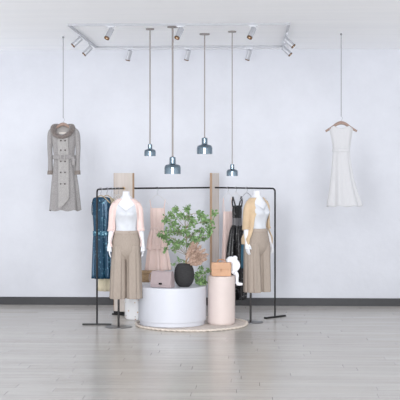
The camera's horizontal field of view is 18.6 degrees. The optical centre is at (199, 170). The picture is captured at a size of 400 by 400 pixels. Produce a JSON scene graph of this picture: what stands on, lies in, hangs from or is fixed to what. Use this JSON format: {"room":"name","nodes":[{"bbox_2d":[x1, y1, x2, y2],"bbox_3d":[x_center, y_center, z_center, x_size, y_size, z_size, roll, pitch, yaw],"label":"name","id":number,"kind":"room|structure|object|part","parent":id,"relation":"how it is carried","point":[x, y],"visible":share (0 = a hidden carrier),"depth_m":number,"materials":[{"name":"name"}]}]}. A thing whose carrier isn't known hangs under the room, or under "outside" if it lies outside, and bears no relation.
{"room":"clothing store","nodes":[
{"label":"clothing store","id":0,"kind":"room"},
{"bbox_2d":[0,49,399,297],"bbox_3d":[0.660,0.085,16.427,9.600,3.630,0.200,0,0,2],"label":"wall","id":1,"kind":"structure","parent":0,"point":[284,105],"depth_m":16.35,"materials":[{"name":"paint"}]},
{"bbox_2d":[0,297,399,305],"bbox_3d":[0.655,1.748,16.319,9.600,0.104,0.016,0,0,2],"label":"baseboard","id":2,"kind":"structure","parent":1,"relation":"attached to","point":[3,300],"depth_m":16.30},
{"bbox_2d":[0,305,399,399],"bbox_3d":[0.411,1.850,10.242,9.600,0.100,12.500,0,0,2],"label":"floor","id":3,"kind":"structure","parent":0,"point":[47,352],"depth_m":11.84,"materials":[{"name":"grey wood"}]},
{"bbox_2d":[82,187,124,324],"bbox_3d":[-1.154,0.998,14.718,0.342,1.604,0.997,0,0,6],"label":"rail","id":4,"kind":"object","parent":3,"relation":"on","point":[123,188],"visible":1,"depth_m":14.25,"materials":[{"name":"black metal"}]},
{"bbox_3d":[-1.204,1.022,14.260,0.021,1.533,0.021,0,0,2],"label":"post","id":5,"kind":"part","parent":4,"relation":"part of","materials":[{"name":"black metal"}]},
{"bbox_3d":[-1.078,0.231,14.720,0.020,0.052,0.975,0,0,15],"label":"rail","id":6,"kind":"part","parent":4,"relation":"part of","materials":[{"name":"black metal"}]},
{"label":"clothes hanger","id":7,"kind":"object","parent":4,"relation":"hanging from","visible":0},
{"bbox_2d":[98,198,113,291],"bbox_3d":[-1.124,0.879,14.598,0.200,1.115,0.123,0,0,8],"label":"dress","id":8,"kind":"object","parent":7,"relation":"hanging from","point":[103,284],"visible":0.16,"depth_m":14.56,"materials":[{"name":"beige fabric"}]},
{"bbox_2d":[112,173,133,315],"bbox_3d":[-0.948,0.912,15.220,0.330,1.775,0.070,0,0,34],"label":"display panel","id":9,"kind":"object","parent":3,"relation":"on","point":[126,180],"visible":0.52,"depth_m":15.21,"materials":[{"name":"brown wood"}]},
{"bbox_2d":[134,187,209,188],"bbox_3d":[-0.322,0.215,15.468,1.194,0.021,0.021,0,0,-32],"label":"crossbar","id":10,"kind":"object","parent":9,"relation":"attached to","point":[134,187],"visible":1,"depth_m":15.43,"materials":[{"name":"black metal"}]},
{"bbox_3d":[-0.537,0.312,15.335,0.297,0.232,0.009,0,0,-11],"label":"clothes hanger","id":11,"kind":"object","parent":10,"relation":"hanging from","visible":0},
{"bbox_2d":[145,201,171,270],"bbox_3d":[-0.526,0.806,15.333,0.342,0.896,0.184,0,0,-11],"label":"dress","id":12,"kind":"object","parent":11,"relation":"hanging from","point":[156,260],"visible":0.91,"depth_m":15.29,"materials":[{"name":"fabric"}]},
{"bbox_2d":[105,191,144,328],"bbox_3d":[-0.866,1.018,14.092,0.465,1.565,0.318,0,0,-4],"label":"mannequin","id":13,"kind":"object","parent":3,"relation":"on","point":[126,244],"visible":1,"depth_m":14.00},
{"bbox_2d":[125,282,149,319],"bbox_3d":[-0.729,1.577,14.900,0.380,0.446,0.380,0,0,2],"label":"plinth","id":14,"kind":"object","parent":3,"relation":"on","point":[131,305],"visible":0.31,"depth_m":14.74,"materials":[{"name":"stone"}]},
{"bbox_2d":[142,270,154,281],"bbox_3d":[-0.660,1.286,14.920,0.220,0.135,0.128,0,0,5],"label":"storage box","id":15,"kind":"object","parent":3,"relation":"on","point":[145,273],"visible":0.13,"depth_m":14.86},
{"bbox_3d":[-0.660,1.235,14.920,0.220,0.034,0.128,0,0,5],"label":"lid","id":16,"kind":"part","parent":15,"relation":"part of","materials":[{"name":"leather"}]},
{"bbox_2d":[135,316,248,331],"bbox_3d":[-0.095,1.782,14.289,1.331,0.038,1.331,0,0,-12],"label":"round rug","id":17,"kind":"object","parent":3,"relation":"on","point":[239,323],"visible":0.5,"depth_m":13.94,"materials":[{"name":"beige fabric"}]},
{"bbox_2d":[138,282,205,327],"bbox_3d":[-0.325,1.565,14.300,0.796,0.446,0.796,0,0,2],"label":"plinth","id":18,"kind":"object","parent":17,"relation":"on","point":[175,307],"visible":0.88,"depth_m":13.95,"materials":[{"name":"white paint"}]},
{"bbox_2d":[149,271,174,287],"bbox_3d":[-0.462,1.248,14.076,0.324,0.187,0.120,0,0,24],"label":"handbag","id":19,"kind":"object","parent":18,"relation":"on","point":[160,279],"visible":1,"depth_m":14.03,"materials":[{"name":"leather"}]},
{"bbox_2d":[174,263,193,286],"bbox_3d":[-0.183,1.205,14.130,0.235,0.272,0.146,0,0,2],"label":"vase","id":20,"kind":"object","parent":18,"relation":"on","point":[184,272],"visible":1,"depth_m":14.08,"materials":[{"name":"black ceramic"}]},
{"bbox_2d":[156,205,218,262],"bbox_3d":[-0.154,0.863,14.424,0.757,0.957,0.401,0,0,2],"label":"potted tree","id":21,"kind":"object","parent":20,"relation":"in","point":[200,215],"visible":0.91,"depth_m":14.40,"materials":[{"name":"green plant"}]},
{"bbox_2d":[185,241,208,265],"bbox_3d":[-0.040,0.966,14.103,0.287,0.314,0.194,0,0,2],"label":"bouquet","id":22,"kind":"object","parent":20,"relation":"in","point":[196,257],"visible":1,"depth_m":14.08,"materials":[{"name":"plant"}]},
{"bbox_2d":[171,256,184,285],"bbox_3d":[-0.253,1.167,14.298,0.186,0.347,0.102,0,0,2],"label":"plant","id":23,"kind":"object","parent":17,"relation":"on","point":[178,260],"visible":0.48,"depth_m":14.29,"materials":[{"name":"green plant"}]},
{"bbox_2d":[194,265,211,286],"bbox_3d":[0.037,1.238,14.375,0.259,0.263,0.185,0,0,-32],"label":"trailing plant","id":24,"kind":"object","parent":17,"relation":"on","point":[199,281],"visible":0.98,"depth_m":14.35,"materials":[{"name":"green plant"}]},
{"bbox_2d":[208,275,234,324],"bbox_3d":[0.251,1.508,14.310,0.322,0.560,0.322,0,0,2],"label":"plinth","id":25,"kind":"object","parent":17,"relation":"on","point":[221,289],"visible":0.95,"depth_m":14.17,"materials":[{"name":"pink paint"}]},
{"bbox_2d":[211,259,230,275],"bbox_3d":[0.250,1.128,14.267,0.230,0.198,0.092,0,0,6],"label":"handbag","id":26,"kind":"object","parent":25,"relation":"on","point":[218,268],"visible":1,"depth_m":14.23,"materials":[{"name":"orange leather"}]},
{"bbox_2d":[226,256,242,285],"bbox_3d":[0.402,1.173,14.365,0.202,0.352,0.101,0,0,2],"label":"figurine","id":27,"kind":"object","parent":25,"relation":"on","point":[235,264],"visible":0.98,"depth_m":14.34,"materials":[{"name":"white ceramic"}]},
{"bbox_2d":[210,173,218,274],"bbox_3d":[0.186,0.912,15.780,0.070,1.775,0.240,0,0,26],"label":"display panel","id":28,"kind":"object","parent":3,"relation":"on","point":[214,177],"visible":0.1,"depth_m":15.75,"materials":[{"name":"brown wood"}]},
{"bbox_2d":[215,187,285,318],"bbox_3d":[0.549,1.002,15.364,0.360,1.595,1.102,0,0,-45],"label":"rail","id":29,"kind":"object","parent":3,"relation":"on","point":[274,316],"visible":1,"depth_m":14.98,"materials":[{"name":"black metal"}]},
{"bbox_3d":[0.557,0.231,15.381,0.021,0.052,1.089,0,0,-43],"label":"rail","id":30,"kind":"part","parent":29,"relation":"part of","materials":[{"name":"black metal"}]},
{"bbox_3d":[0.921,1.022,14.990,0.021,1.533,0.021,0,0,2],"label":"post","id":31,"kind":"part","parent":29,"relation":"part of","materials":[{"name":"black metal"}]},
{"label":"clothes hanger","id":32,"kind":"object","parent":29,"relation":"hanging from","visible":0},
{"bbox_2d":[221,198,231,261],"bbox_3d":[0.356,0.918,15.594,0.224,1.156,0.125,0,0,-40],"label":"dress","id":33,"kind":"object","parent":32,"relation":"hanging from","point":[227,215],"visible":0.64,"depth_m":15.54,"materials":[{"name":"fabric"}]},
{"bbox_2d":[241,191,272,323],"bbox_3d":[0.664,1.018,14.574,0.471,1.565,0.311,0,0,-40],"label":"mannequin","id":34,"kind":"object","parent":3,"relation":"on","point":[257,239],"visible":1,"depth_m":14.47},
{"bbox_2d":[0,0,399,49],"bbox_3d":[0.515,-1.680,12.830,9.600,0.100,7.400,0,0,2],"label":"ceiling","id":35,"kind":"structure","parent":0,"point":[24,24],"depth_m":13.30,"materials":[{"name":"white paint"}]},
{"bbox_2d":[62,36,63,117],"bbox_3d":[-1.658,-1.136,14.785,0.024,0.988,0.024,0,0,2],"label":"wire","id":36,"kind":"object","parent":35,"relation":"hanging from","point":[62,36],"visible":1,"depth_m":14.78,"materials":[{"name":"metal"}]},
{"bbox_2d":[56,118,68,128],"bbox_3d":[-1.658,-0.570,14.784,0.253,0.149,0.034,0,0,2],"label":"hanger","id":37,"kind":"object","parent":36,"relation":"hanging from","point":[63,123],"visible":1,"depth_m":14.77,"materials":[{"name":"wood"}]},
{"bbox_3d":[-1.658,-0.542,14.784,0.253,0.092,0.034,0,0,2],"label":"wooden arm","id":38,"kind":"part","parent":37,"relation":"part of","materials":[{"name":"brown wood"}]},
{"bbox_2d":[47,124,81,210],"bbox_3d":[-1.643,-0.044,14.780,0.417,1.062,0.220,0,0,2],"label":"coat","id":39,"kind":"object","parent":37,"relation":"hanging from","point":[64,195],"visible":1,"depth_m":14.73,"materials":[{"name":"grey fabric"}]},
{"bbox_3d":[-1.644,-0.003,14.696,0.146,0.891,0.051,0,0,2],"label":"panel","id":40,"kind":"part","parent":39,"relation":"part of","materials":[{"name":"grey fabric"}]},
{"bbox_2d":[144,28,155,155],"bbox_3d":[-0.572,-0.901,13.955,0.132,1.458,0.132,0,0,2],"label":"pendant lamp","id":41,"kind":"object","parent":35,"relation":"hanging from","point":[148,152],"visible":1,"depth_m":13.95,"materials":[{"name":"blue metal"}]},
{"bbox_3d":[-0.572,-0.241,13.955,0.132,0.139,0.132,0,0,2],"label":"lamp shade","id":42,"kind":"part","parent":41,"relation":"part of","materials":[{"name":"glass"}]},
{"bbox_2d":[164,26,180,173],"bbox_3d":[-0.309,-0.798,13.743,0.186,1.664,0.186,0,0,2],"label":"pendant lamp","id":43,"kind":"object","parent":35,"relation":"hanging from","point":[172,167],"visible":0.99,"depth_m":13.73,"materials":[{"name":"blue metal"}]},
{"bbox_3d":[-0.309,-0.064,13.743,0.186,0.196,0.186,0,0,2],"label":"lamp shade","id":44,"kind":"part","parent":43,"relation":"part of","materials":[{"name":"glass"}]},
{"bbox_2d":[68,23,289,47],"bbox_3d":[-0.188,-1.617,14.679,2.457,0.025,2.440,0,0,2],"label":"track","id":45,"kind":"object","parent":35,"relation":"attached to","point":[130,24],"visible":0.88,"depth_m":13.50,"materials":[{"name":"white metal"}]},
{"bbox_2d":[71,34,82,47],"bbox_3d":[-1.451,-1.527,14.359,0.139,0.156,0.090,0,0,2],"label":"spotlight","id":46,"kind":"object","parent":45,"relation":"attached to","point":[79,39],"visible":1,"depth_m":14.33,"materials":[{"name":"white metal"}]},
{"bbox_2d":[82,43,92,55],"bbox_3d":[-1.412,-1.520,15.297,0.136,0.169,0.090,0,0,2],"label":"spotlight","id":47,"kind":"object","parent":45,"relation":"attached to","point":[89,48],"visible":1,"depth_m":15.27,"materials":[{"name":"white metal"}]},
{"bbox_2d":[104,26,114,39],"bbox_3d":[-1.005,-1.524,13.487,0.129,0.162,0.079,0,0,-39],"label":"spotlight","id":48,"kind":"object","parent":45,"relation":"attached to","point":[110,31],"visible":1,"depth_m":13.47,"materials":[{"name":"white metal"}]},
{"bbox_2d":[126,48,132,60],"bbox_3d":[-0.930,-1.519,15.931,0.116,0.172,0.079,0,0,44],"label":"spotlight","id":49,"kind":"object","parent":45,"relation":"attached to","point":[129,52],"visible":1,"depth_m":15.91,"materials":[{"name":"white metal"}]},
{"bbox_2d":[174,25,184,39],"bbox_3d":[-0.230,-1.524,13.456,0.129,0.162,0.079,0,0,-39],"label":"spotlight","id":50,"kind":"object","parent":45,"relation":"attached to","point":[180,30],"visible":1,"depth_m":13.44,"materials":[{"name":"white metal"}]},
{"bbox_2d":[184,48,191,60],"bbox_3d":[-0.162,-1.519,15.900,0.116,0.172,0.079,0,0,44],"label":"spotlight","id":51,"kind":"object","parent":45,"relation":"attached to","point":[188,52],"visible":1,"depth_m":15.88,"materials":[{"name":"white metal"}]},
{"bbox_2d":[245,47,252,60],"bbox_3d":[0.632,-1.519,15.868,0.116,0.172,0.079,0,0,44],"label":"spotlight","id":52,"kind":"object","parent":45,"relation":"attached to","point":[249,52],"visible":1,"depth_m":15.85,"materials":[{"name":"white metal"}]},
{"bbox_2d":[247,25,256,39],"bbox_3d":[0.567,-1.524,13.424,0.129,0.162,0.079,0,0,-39],"label":"spotlight","id":53,"kind":"object","parent":45,"relation":"attached to","point":[251,33],"visible":1,"depth_m":13.40,"materials":[{"name":"white metal"}]},
{"bbox_2d":[281,42,291,55],"bbox_3d":[1.082,-1.513,15.179,0.136,0.184,0.090,0,0,2],"label":"spotlight","id":54,"kind":"object","parent":45,"relation":"attached to","point":[284,48],"visible":0.99,"depth_m":15.15,"materials":[{"name":"white metal"}]},
{"bbox_2d":[284,33,294,47],"bbox_3d":[1.044,-1.514,14.203,0.138,0.182,0.090,0,0,2],"label":"spotlight","id":55,"kind":"object","parent":45,"relation":"attached to","point":[287,40],"visible":1,"depth_m":14.18,"materials":[{"name":"white metal"}]},
{"bbox_2d":[197,33,211,153],"bbox_3d":[0.055,-0.916,14.473,0.186,1.428,0.186,0,0,2],"label":"pendant lamp","id":56,"kind":"object","parent":35,"relation":"hanging from","point":[204,148],"visible":1,"depth_m":14.44,"materials":[{"name":"blue metal"}]},
{"bbox_3d":[0.055,-0.300,14.473,0.186,0.196,0.186,0,0,2],"label":"lamp shade","id":57,"kind":"part","parent":56,"relation":"part of","materials":[{"name":"glass"}]},
{"bbox_2d":[227,31,237,175],"bbox_3d":[0.375,-0.786,14.204,0.132,1.688,0.132,0,0,2],"label":"pendant lamp","id":58,"kind":"object","parent":35,"relation":"hanging from","point":[230,172],"visible":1,"depth_m":14.20,"materials":[{"name":"blue metal"}]},
{"bbox_3d":[0.375,-0.011,14.204,0.132,0.139,0.132,0,0,2],"label":"lamp shade","id":59,"kind":"part","parent":58,"relation":"part of","materials":[{"name":"blue metal"}]},
{"bbox_2d":[340,33,341,115],"bbox_3d":[1.674,-1.138,14.463,0.024,0.984,0.024,0,0,2],"label":"wire","id":60,"kind":"object","parent":35,"relation":"hanging from","point":[340,33],"visible":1,"depth_m":14.46,"materials":[{"name":"metal"}]},
{"bbox_2d":[325,116,356,131],"bbox_3d":[1.674,-0.554,14.461,0.383,0.188,0.034,0,0,2],"label":"hanger","id":61,"kind":"object","parent":60,"relation":"hanging from","point":[339,122],"visible":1,"depth_m":14.45,"materials":[{"name":"wood"}]},
{"bbox_3d":[1.674,-0.526,14.461,0.383,0.132,0.034,0,0,2],"label":"wooden arm","id":62,"kind":"part","parent":61,"relation":"part of","materials":[{"name":"brown wood"}]},
{"bbox_2d":[327,126,362,206],"bbox_3d":[1.713,-0.056,14.461,0.429,0.961,0.215,0,0,2],"label":"dress","id":63,"kind":"object","parent":61,"relation":"hanging from","point":[343,191],"visible":1,"depth_m":14.42,"materials":[{"name":"white fabric"}]},
{"label":"clothes hanger","id":64,"kind":"object","parent":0,"visible":0},
{"bbox_2d":[226,196,246,299],"bbox_3d":[0.479,0.980,15.490,0.308,1.314,0.219,0,0,-40],"label":"dress","id":65,"kind":"object","parent":64,"relation":"hanging from","point":[234,244],"visible":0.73,"depth_m":15.43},
{"bbox_3d":[0.473,0.646,15.490,0.150,0.104,0.091,0,0,-40],"label":"sash","id":66,"kind":"part","parent":65,"relation":"part of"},
{"label":"clothes hanger","id":67,"kind":"object","parent":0,"visible":0},
{"bbox_2d":[241,244,243,267],"bbox_3d":[0.594,0.796,15.352,0.181,0.849,0.095,0,0,-40],"label":"dress","id":68,"kind":"object","parent":67,"relation":"hanging from","point":[242,245],"visible":0.1,"depth_m":15.29,"materials":[{"name":"blue fabric"}]},
{"bbox_3d":[-1.170,0.286,14.385,0.248,0.186,0.012,0,0,23],"label":"clothes hanger","id":69,"kind":"object","parent":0,"visible":0},
{"bbox_2d":[91,197,111,278],"bbox_3d":[-1.155,0.787,14.396,0.261,0.963,0.148,0,0,6],"label":"dress","id":70,"kind":"object","parent":69,"relation":"hanging from","point":[104,260],"visible":0.84,"depth_m":14.35,"materials":[{"name":"blue fabric"}]}
]}

